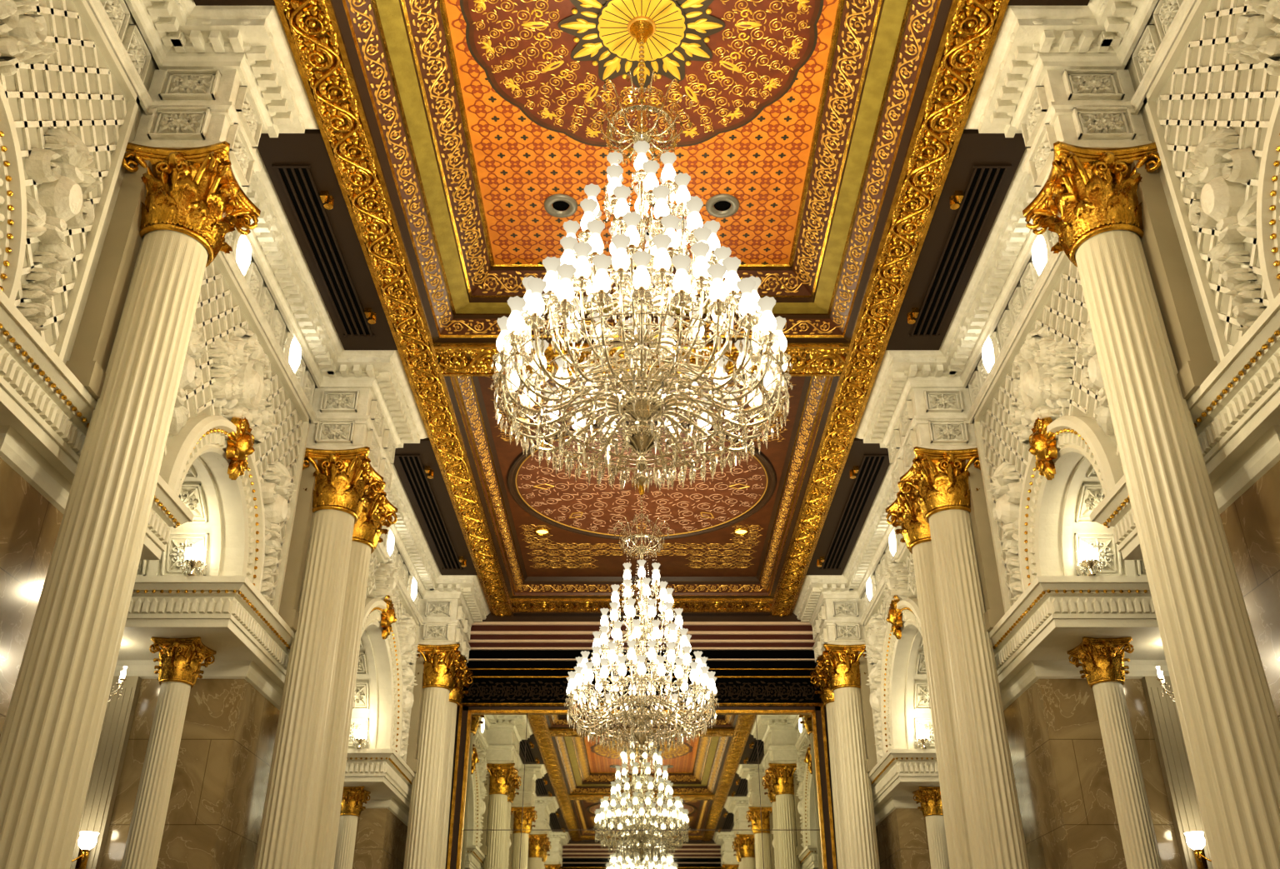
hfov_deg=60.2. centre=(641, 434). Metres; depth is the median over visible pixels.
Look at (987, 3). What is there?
acanthus
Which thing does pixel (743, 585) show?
arabesque
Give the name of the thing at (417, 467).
air vent
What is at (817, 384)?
arabesque
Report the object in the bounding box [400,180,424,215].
arabesque
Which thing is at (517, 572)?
arabesque
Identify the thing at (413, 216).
arabesque
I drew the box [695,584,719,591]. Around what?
arabesque
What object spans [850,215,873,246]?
arabesque
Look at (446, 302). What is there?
arabesque
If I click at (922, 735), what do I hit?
lamp
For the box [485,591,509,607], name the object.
acanthus
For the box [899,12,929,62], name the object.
arabesque
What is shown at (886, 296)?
acanthus
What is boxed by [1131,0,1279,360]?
ornament
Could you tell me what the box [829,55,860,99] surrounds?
arabesque
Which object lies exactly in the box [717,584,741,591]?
arabesque
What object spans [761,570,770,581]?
arabesque
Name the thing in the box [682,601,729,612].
acanthus
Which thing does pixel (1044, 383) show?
ornament
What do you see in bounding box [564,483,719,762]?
chandelier
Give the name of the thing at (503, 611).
acanthus
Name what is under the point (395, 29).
coffer
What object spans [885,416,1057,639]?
mask
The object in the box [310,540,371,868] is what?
shaft
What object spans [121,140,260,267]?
capital
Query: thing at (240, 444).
mask
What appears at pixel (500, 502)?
arabesque
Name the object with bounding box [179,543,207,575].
lamp
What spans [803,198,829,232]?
arabesque
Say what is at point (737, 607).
acanthus
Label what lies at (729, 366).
acanthus
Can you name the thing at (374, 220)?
acanthus
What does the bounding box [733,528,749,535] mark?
recessed light
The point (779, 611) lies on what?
acanthus
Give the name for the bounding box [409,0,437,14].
arabesque
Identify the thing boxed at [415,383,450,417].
acanthus
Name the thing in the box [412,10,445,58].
arabesque
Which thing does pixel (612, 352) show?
acanthus
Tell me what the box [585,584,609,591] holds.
arabesque
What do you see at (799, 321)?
arabesque
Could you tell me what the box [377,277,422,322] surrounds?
acanthus
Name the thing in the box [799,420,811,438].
arabesque
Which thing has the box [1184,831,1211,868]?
wall sconce
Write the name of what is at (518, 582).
arabesque
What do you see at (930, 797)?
capital
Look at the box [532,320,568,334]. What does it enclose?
arabesque
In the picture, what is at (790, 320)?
arabesque
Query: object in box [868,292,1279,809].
entablature
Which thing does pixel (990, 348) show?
wall lamp
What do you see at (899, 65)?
arabesque
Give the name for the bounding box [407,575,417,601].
wall lamp
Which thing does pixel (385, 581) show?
ornament
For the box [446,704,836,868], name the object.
wall mirror
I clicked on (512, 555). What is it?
arabesque
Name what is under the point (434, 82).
arabesque
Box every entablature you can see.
[0,288,414,809]
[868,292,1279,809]
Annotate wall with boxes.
[0,0,422,812]
[0,425,409,868]
[445,613,837,868]
[860,0,1279,812]
[874,425,1279,868]
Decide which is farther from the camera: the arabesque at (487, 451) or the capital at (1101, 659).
the arabesque at (487, 451)
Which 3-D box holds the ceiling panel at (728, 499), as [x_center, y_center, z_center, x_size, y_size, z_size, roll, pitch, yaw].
[0.000,0.905,18.885,4.600,0.050,7.533,0,-29,0]
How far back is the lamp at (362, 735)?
18.62 m
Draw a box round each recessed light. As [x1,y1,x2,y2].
[510,415,530,426]
[534,528,549,535]
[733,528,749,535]
[752,415,772,426]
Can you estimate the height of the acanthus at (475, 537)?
0.078 m
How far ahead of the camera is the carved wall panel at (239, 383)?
12.15 m
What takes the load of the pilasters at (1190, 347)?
attached to the wall at (1147, 643)
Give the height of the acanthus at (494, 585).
0.078 m
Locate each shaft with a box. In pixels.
[0,230,208,868]
[120,681,190,868]
[254,509,354,868]
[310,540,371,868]
[333,815,358,868]
[403,687,449,868]
[435,701,457,868]
[825,701,847,868]
[833,687,879,868]
[911,540,973,868]
[925,815,949,868]
[928,509,1029,868]
[1075,230,1279,868]
[1092,681,1162,868]
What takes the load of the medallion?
attached to the coffer at (395, 29)
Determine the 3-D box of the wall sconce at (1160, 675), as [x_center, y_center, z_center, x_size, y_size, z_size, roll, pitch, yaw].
[5.720,2.551,11.771,0.480,0.710,0.426,0,-29,0]
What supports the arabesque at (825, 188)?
attached to the coffer at (395, 29)
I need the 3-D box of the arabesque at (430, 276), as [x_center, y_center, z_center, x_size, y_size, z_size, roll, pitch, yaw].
[-2.520,-1.793,13.576,0.163,0.124,0.622,-1,-29,1]
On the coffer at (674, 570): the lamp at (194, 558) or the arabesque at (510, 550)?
the arabesque at (510, 550)
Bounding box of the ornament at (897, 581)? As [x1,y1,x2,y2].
[861,525,917,762]
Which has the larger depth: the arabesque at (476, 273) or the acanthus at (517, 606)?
the acanthus at (517, 606)
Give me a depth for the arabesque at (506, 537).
20.37 m
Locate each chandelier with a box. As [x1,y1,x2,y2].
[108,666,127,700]
[490,20,792,492]
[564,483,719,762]
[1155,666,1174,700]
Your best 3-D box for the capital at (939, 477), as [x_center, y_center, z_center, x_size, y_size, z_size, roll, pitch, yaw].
[3.950,0.725,14.344,0.972,0.795,0.972,0,-29,0]
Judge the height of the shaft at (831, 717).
7.165 m
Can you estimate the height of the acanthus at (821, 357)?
0.078 m
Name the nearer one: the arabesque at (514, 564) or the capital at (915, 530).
the capital at (915, 530)
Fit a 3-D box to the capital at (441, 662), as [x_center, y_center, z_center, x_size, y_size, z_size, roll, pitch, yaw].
[-3.950,4.576,21.379,0.972,0.795,0.972,0,-29,0]
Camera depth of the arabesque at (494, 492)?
18.78 m
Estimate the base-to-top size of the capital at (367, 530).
0.795 m
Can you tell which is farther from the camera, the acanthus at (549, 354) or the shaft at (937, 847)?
the shaft at (937, 847)
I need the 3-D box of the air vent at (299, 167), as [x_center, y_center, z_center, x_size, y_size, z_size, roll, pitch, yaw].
[-3.545,-2.011,12.735,0.710,0.240,3.950,0,-29,0]
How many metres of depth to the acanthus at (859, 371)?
14.90 m
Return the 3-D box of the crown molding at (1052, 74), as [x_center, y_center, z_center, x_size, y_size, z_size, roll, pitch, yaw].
[3.785,-2.847,10.052,1.130,1.350,30.500,0,-29,0]
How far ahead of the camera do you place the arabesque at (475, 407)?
16.33 m
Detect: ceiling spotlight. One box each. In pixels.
[544,193,577,218]
[705,193,739,218]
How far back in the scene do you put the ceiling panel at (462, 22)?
12.46 m
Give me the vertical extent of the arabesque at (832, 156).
0.190 m
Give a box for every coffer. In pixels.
[331,0,951,342]
[444,376,839,598]
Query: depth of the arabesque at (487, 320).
14.30 m
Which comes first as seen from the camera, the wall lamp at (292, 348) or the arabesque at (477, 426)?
the wall lamp at (292, 348)
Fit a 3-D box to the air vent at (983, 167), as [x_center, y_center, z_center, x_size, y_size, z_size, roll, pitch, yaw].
[3.545,-2.011,12.735,0.710,0.240,3.950,0,-29,0]
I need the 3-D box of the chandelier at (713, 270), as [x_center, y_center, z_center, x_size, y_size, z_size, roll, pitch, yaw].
[0.000,-1.770,9.463,2.364,4.926,2.364,20,-35,-32]
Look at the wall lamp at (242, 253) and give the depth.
11.79 m
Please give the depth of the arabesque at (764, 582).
22.42 m
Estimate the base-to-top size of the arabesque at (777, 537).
0.115 m
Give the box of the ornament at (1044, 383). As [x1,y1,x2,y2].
[968,215,1114,613]
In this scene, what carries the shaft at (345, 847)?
on the base
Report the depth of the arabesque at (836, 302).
14.04 m
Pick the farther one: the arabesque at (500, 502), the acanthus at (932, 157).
the arabesque at (500, 502)
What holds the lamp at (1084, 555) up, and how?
on the entablature at (1242, 392)
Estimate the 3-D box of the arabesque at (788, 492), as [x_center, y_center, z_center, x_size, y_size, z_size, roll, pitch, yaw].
[2.489,1.037,18.775,0.128,0.115,0.520,1,-29,-1]
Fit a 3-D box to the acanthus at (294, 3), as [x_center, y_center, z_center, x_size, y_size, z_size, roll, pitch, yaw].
[-2.948,-3.940,9.277,0.449,0.078,0.971,0,-29,0]
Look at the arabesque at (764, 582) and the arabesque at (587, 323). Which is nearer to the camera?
the arabesque at (587, 323)
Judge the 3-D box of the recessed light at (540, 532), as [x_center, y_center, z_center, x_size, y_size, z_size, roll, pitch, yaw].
[-1.850,1.807,20.558,0.300,0.055,0.300,0,-29,0]
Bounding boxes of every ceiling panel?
[446,0,836,264]
[487,376,794,568]
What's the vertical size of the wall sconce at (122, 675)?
0.710 m
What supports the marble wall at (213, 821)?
on the floor
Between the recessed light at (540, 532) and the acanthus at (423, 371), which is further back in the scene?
the recessed light at (540, 532)
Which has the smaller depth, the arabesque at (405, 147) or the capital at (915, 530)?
the arabesque at (405, 147)
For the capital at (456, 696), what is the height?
0.795 m
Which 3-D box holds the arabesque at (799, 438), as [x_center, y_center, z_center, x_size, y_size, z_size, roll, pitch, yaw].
[2.489,0.147,17.150,0.128,0.115,0.520,1,-29,-1]
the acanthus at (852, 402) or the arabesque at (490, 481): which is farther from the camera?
the arabesque at (490, 481)
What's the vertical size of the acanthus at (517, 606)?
0.078 m
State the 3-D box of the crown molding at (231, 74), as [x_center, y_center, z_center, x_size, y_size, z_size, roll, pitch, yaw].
[-3.785,-2.847,10.052,1.130,1.350,30.500,0,-29,0]
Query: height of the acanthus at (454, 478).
0.078 m
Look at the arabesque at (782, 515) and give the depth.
19.59 m
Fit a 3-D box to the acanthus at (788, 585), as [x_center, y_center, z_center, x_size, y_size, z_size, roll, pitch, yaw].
[2.948,2.998,21.949,0.449,0.078,0.971,0,-29,0]
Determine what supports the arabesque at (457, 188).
attached to the coffer at (395, 29)
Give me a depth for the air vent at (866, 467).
18.73 m
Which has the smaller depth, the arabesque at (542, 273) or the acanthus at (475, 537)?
the arabesque at (542, 273)
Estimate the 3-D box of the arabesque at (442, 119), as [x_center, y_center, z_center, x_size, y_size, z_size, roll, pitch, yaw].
[-2.041,-3.317,11.510,0.231,0.190,0.638,-1,-29,3]
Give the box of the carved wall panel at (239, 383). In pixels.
[168,215,314,613]
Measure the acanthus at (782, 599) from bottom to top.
0.078 m
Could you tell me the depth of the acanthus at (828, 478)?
17.72 m
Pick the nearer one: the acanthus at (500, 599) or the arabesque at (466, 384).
the arabesque at (466, 384)
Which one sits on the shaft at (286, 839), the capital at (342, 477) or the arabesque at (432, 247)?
the capital at (342, 477)
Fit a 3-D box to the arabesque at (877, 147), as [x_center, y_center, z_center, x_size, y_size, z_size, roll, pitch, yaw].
[2.520,-2.856,11.633,0.163,0.124,0.622,1,-29,-1]
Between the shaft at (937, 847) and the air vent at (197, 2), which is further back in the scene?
the shaft at (937, 847)
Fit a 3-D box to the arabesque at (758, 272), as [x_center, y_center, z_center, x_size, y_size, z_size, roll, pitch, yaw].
[1.275,-1.925,14.052,0.618,0.190,0.231,-1,-29,3]
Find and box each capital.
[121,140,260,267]
[149,636,216,688]
[302,446,383,524]
[340,786,370,817]
[351,481,398,554]
[416,643,466,693]
[449,659,473,706]
[810,659,834,706]
[816,643,866,693]
[885,481,931,554]
[900,446,980,524]
[912,786,943,817]
[1022,140,1161,267]
[1066,636,1134,688]
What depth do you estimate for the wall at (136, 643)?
11.42 m
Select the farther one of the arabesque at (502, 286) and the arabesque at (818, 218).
the arabesque at (502, 286)
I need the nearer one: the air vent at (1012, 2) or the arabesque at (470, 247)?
the air vent at (1012, 2)
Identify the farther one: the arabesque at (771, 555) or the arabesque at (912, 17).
the arabesque at (771, 555)
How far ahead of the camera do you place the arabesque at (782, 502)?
19.18 m
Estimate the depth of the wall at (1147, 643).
11.45 m
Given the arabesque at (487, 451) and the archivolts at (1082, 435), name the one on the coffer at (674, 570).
the arabesque at (487, 451)
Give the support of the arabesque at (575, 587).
on the coffer at (674, 570)
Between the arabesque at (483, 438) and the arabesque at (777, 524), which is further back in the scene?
the arabesque at (777, 524)
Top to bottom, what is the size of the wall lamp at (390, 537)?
0.696 m
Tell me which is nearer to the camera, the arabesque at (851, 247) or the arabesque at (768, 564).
the arabesque at (851, 247)
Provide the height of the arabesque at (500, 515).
0.115 m
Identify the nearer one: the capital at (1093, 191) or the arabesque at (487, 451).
the capital at (1093, 191)
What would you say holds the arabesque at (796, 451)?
on the coffer at (674, 570)
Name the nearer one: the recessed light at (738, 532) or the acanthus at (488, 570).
the recessed light at (738, 532)
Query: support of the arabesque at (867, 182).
attached to the coffer at (395, 29)
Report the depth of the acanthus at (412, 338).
14.20 m
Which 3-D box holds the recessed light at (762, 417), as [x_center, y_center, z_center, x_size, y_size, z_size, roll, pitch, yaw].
[1.850,-0.210,16.874,0.300,0.055,0.300,0,-29,0]
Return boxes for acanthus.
[279,0,325,9]
[305,68,366,140]
[327,130,382,194]
[345,185,397,241]
[362,233,410,284]
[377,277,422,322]
[391,316,432,357]
[403,351,442,388]
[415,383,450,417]
[424,412,459,443]
[433,349,507,373]
[433,439,466,467]
[442,464,473,489]
[450,486,479,509]
[457,506,485,529]
[464,526,490,547]
[470,544,495,563]
[475,560,500,579]
[481,576,504,593]
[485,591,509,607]
[491,605,511,616]
[509,349,574,374]
[509,601,557,612]
[552,601,599,612]
[571,349,635,374]
[595,601,639,612]
[646,349,712,373]
[648,601,685,611]
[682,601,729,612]
[705,349,774,373]
[725,601,774,612]
[771,605,791,616]
[774,591,797,607]
[778,576,801,593]
[782,560,807,579]
[783,349,850,374]
[787,544,813,563]
[792,526,819,547]
[797,506,825,529]
[803,486,833,509]
[810,464,840,489]
[816,439,849,467]
[824,412,859,443]
[832,383,868,417]
[840,351,879,388]
[850,316,891,357]
[860,277,905,322]
[872,233,920,284]
[885,185,937,241]
[900,130,955,194]
[916,68,977,140]
[957,0,1004,9]
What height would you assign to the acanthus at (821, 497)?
0.078 m
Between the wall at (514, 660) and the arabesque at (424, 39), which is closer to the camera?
the arabesque at (424, 39)
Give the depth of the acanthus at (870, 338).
14.20 m
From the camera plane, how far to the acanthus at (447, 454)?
17.02 m
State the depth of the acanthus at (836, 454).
17.02 m
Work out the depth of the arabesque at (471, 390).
15.92 m
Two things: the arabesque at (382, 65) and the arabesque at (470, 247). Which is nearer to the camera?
the arabesque at (382, 65)
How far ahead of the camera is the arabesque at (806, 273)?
13.80 m
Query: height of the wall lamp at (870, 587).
0.696 m
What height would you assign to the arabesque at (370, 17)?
0.124 m
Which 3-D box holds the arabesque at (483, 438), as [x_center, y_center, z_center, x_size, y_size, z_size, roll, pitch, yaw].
[-2.489,0.147,17.150,0.128,0.115,0.520,-1,-29,1]
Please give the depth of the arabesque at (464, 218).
12.89 m
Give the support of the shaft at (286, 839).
on the base
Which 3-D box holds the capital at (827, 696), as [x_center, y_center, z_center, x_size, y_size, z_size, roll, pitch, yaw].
[3.950,5.056,22.256,0.972,0.795,0.972,0,-29,0]
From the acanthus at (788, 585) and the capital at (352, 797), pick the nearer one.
the capital at (352, 797)
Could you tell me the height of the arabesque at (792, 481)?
0.115 m
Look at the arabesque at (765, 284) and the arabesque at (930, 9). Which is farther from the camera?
the arabesque at (765, 284)
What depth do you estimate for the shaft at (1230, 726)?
7.75 m
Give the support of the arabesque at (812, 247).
attached to the coffer at (395, 29)
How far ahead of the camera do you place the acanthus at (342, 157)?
11.38 m
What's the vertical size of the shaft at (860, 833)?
7.165 m
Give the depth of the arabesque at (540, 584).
22.63 m
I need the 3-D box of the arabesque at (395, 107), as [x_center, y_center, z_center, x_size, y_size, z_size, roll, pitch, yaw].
[-2.520,-3.122,11.147,0.163,0.124,0.622,-1,-29,1]
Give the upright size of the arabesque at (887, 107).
0.124 m
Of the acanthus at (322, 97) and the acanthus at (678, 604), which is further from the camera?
the acanthus at (678, 604)
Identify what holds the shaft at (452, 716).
on the base
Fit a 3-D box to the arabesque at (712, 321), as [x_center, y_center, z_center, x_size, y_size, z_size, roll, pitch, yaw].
[1.118,-1.393,14.307,0.629,0.124,0.163,-1,-29,1]
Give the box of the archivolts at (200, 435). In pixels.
[0,80,403,755]
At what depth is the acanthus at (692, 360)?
14.66 m
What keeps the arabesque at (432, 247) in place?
attached to the coffer at (395, 29)
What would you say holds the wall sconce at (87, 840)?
attached to the marble wall at (213, 821)
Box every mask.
[225,416,397,639]
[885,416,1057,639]
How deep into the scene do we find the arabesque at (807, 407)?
16.33 m
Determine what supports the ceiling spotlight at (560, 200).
attached to the coffer at (395, 29)
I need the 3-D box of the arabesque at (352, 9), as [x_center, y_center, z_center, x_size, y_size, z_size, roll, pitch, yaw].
[-2.520,-3.920,9.690,0.163,0.124,0.622,-1,-29,1]
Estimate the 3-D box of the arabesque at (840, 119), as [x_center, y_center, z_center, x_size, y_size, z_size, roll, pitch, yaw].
[2.041,-3.317,11.510,0.231,0.190,0.638,1,-29,-3]
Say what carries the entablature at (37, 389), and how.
on the marble wall at (213, 821)
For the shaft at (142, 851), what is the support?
on the base
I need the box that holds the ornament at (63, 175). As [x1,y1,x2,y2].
[0,0,151,360]
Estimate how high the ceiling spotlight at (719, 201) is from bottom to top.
0.055 m
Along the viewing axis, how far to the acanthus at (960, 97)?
10.68 m
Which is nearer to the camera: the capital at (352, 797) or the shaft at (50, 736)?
the shaft at (50, 736)
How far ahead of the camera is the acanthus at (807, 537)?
19.83 m
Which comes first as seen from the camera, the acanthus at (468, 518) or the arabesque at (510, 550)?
the acanthus at (468, 518)
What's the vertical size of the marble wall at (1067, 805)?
5.370 m
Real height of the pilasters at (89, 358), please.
2.370 m
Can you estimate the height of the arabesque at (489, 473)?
0.115 m
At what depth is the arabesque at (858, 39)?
10.57 m
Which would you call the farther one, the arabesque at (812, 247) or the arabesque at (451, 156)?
the arabesque at (812, 247)
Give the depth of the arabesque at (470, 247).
13.35 m
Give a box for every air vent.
[193,0,275,5]
[257,129,397,349]
[393,437,477,574]
[805,437,889,574]
[885,129,1025,349]
[1007,0,1089,5]
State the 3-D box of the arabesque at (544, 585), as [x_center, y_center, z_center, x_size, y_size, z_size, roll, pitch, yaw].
[-1.813,3.151,22.637,0.508,0.115,0.128,-1,-29,1]
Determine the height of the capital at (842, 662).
0.795 m
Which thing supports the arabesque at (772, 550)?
on the coffer at (674, 570)
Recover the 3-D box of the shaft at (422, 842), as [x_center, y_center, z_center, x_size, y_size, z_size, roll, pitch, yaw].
[-3.950,8.024,19.491,0.610,7.165,0.610,-11,-30,19]
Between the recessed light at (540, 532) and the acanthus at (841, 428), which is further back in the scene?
the recessed light at (540, 532)
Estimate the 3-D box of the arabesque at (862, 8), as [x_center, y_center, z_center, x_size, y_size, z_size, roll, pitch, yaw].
[2.041,-4.075,10.124,0.231,0.190,0.638,1,-29,-3]
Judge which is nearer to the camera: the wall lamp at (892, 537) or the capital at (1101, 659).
the capital at (1101, 659)
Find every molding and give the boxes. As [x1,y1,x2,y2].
[85,0,490,665]
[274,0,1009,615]
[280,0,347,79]
[792,0,1197,665]
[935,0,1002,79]
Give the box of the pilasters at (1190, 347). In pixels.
[858,160,1217,773]
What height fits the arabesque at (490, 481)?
0.115 m
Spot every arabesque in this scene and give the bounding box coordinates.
[347,0,371,14]
[353,12,384,62]
[366,60,394,105]
[378,104,405,145]
[390,144,415,181]
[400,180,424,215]
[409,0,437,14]
[410,215,432,246]
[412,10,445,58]
[418,245,439,275]
[422,55,454,99]
[426,275,447,302]
[431,95,461,136]
[434,301,450,327]
[440,132,468,170]
[445,319,492,334]
[447,166,474,202]
[454,198,479,232]
[458,376,471,391]
[460,228,485,259]
[462,389,475,407]
[467,255,488,285]
[467,405,479,423]
[471,420,484,438]
[475,435,487,452]
[478,271,524,294]
[479,450,490,465]
[483,463,494,478]
[486,475,497,490]
[488,320,500,334]
[490,488,500,502]
[493,500,503,514]
[496,511,506,524]
[499,522,509,534]
[502,532,511,544]
[505,542,514,554]
[507,552,516,564]
[510,561,519,572]
[512,570,521,581]
[515,579,522,589]
[517,272,545,293]
[519,584,543,591]
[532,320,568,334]
[541,585,564,591]
[563,584,587,591]
[585,319,618,331]
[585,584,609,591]
[673,320,709,334]
[674,584,697,591]
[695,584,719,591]
[706,320,745,334]
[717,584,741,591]
[737,271,764,293]
[740,585,763,591]
[750,319,794,334]
[759,272,801,294]
[760,579,768,589]
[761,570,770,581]
[764,561,773,572]
[766,552,775,564]
[769,542,778,554]
[771,532,780,544]
[774,522,784,534]
[776,511,786,524]
[780,500,789,514]
[782,488,793,502]
[785,475,796,490]
[789,463,799,478]
[790,320,835,334]
[792,450,804,465]
[795,255,815,285]
[795,435,807,452]
[797,228,822,259]
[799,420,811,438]
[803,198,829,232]
[803,405,815,423]
[807,389,820,407]
[809,166,835,202]
[811,376,824,391]
[815,132,843,170]
[821,95,851,136]
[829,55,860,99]
[832,301,849,327]
[835,275,856,302]
[837,10,870,58]
[843,245,864,275]
[845,0,874,14]
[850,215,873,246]
[859,180,883,215]
[867,144,893,181]
[877,104,904,145]
[888,60,916,105]
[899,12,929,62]
[911,0,935,14]
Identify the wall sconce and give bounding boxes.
[71,831,99,868]
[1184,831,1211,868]
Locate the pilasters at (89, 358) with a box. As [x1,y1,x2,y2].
[65,160,424,773]
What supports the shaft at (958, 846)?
on the base
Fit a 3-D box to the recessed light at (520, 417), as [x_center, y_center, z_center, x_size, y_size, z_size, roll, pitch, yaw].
[-1.850,-0.210,16.874,0.300,0.055,0.300,0,-29,0]
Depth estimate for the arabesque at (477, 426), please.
16.75 m
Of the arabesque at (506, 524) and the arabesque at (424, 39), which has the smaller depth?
the arabesque at (424, 39)
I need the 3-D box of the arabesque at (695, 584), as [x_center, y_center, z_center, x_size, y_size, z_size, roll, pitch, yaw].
[0.904,3.151,22.637,0.508,0.115,0.128,-1,-29,1]
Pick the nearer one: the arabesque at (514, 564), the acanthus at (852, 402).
the acanthus at (852, 402)
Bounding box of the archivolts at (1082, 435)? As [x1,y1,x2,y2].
[880,89,1279,755]
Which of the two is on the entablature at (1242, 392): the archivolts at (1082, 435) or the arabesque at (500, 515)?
the archivolts at (1082, 435)
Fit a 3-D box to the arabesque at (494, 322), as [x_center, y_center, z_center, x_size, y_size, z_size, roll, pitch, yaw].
[-1.682,-1.393,14.307,0.629,0.124,0.163,-1,-29,1]
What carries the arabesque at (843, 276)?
attached to the coffer at (395, 29)
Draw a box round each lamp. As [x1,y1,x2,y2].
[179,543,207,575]
[231,231,251,276]
[283,331,300,374]
[351,726,368,749]
[385,527,394,556]
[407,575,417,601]
[865,575,875,601]
[889,527,897,556]
[915,726,931,749]
[982,331,999,374]
[1031,231,1051,276]
[1075,543,1104,575]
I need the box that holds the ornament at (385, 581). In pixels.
[365,525,421,762]
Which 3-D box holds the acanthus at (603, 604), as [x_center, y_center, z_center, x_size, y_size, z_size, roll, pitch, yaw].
[-0.451,3.600,23.050,1.096,0.078,0.651,0,-29,0]
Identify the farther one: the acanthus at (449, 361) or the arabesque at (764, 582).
the arabesque at (764, 582)
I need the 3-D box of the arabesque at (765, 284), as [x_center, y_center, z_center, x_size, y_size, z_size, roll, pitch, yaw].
[1.785,-1.925,14.052,0.618,0.190,0.231,-1,-29,3]
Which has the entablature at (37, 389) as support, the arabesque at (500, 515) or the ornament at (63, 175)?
the ornament at (63, 175)
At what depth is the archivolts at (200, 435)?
11.79 m
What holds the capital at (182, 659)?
on the shaft at (142, 851)
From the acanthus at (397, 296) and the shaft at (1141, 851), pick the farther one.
the acanthus at (397, 296)
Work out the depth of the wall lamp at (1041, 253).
11.79 m
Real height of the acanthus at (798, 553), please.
0.078 m
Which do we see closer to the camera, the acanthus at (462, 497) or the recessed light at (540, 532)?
the acanthus at (462, 497)
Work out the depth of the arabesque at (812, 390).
15.92 m
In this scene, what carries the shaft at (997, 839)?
on the base
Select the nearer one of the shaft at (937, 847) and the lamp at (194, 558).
the lamp at (194, 558)

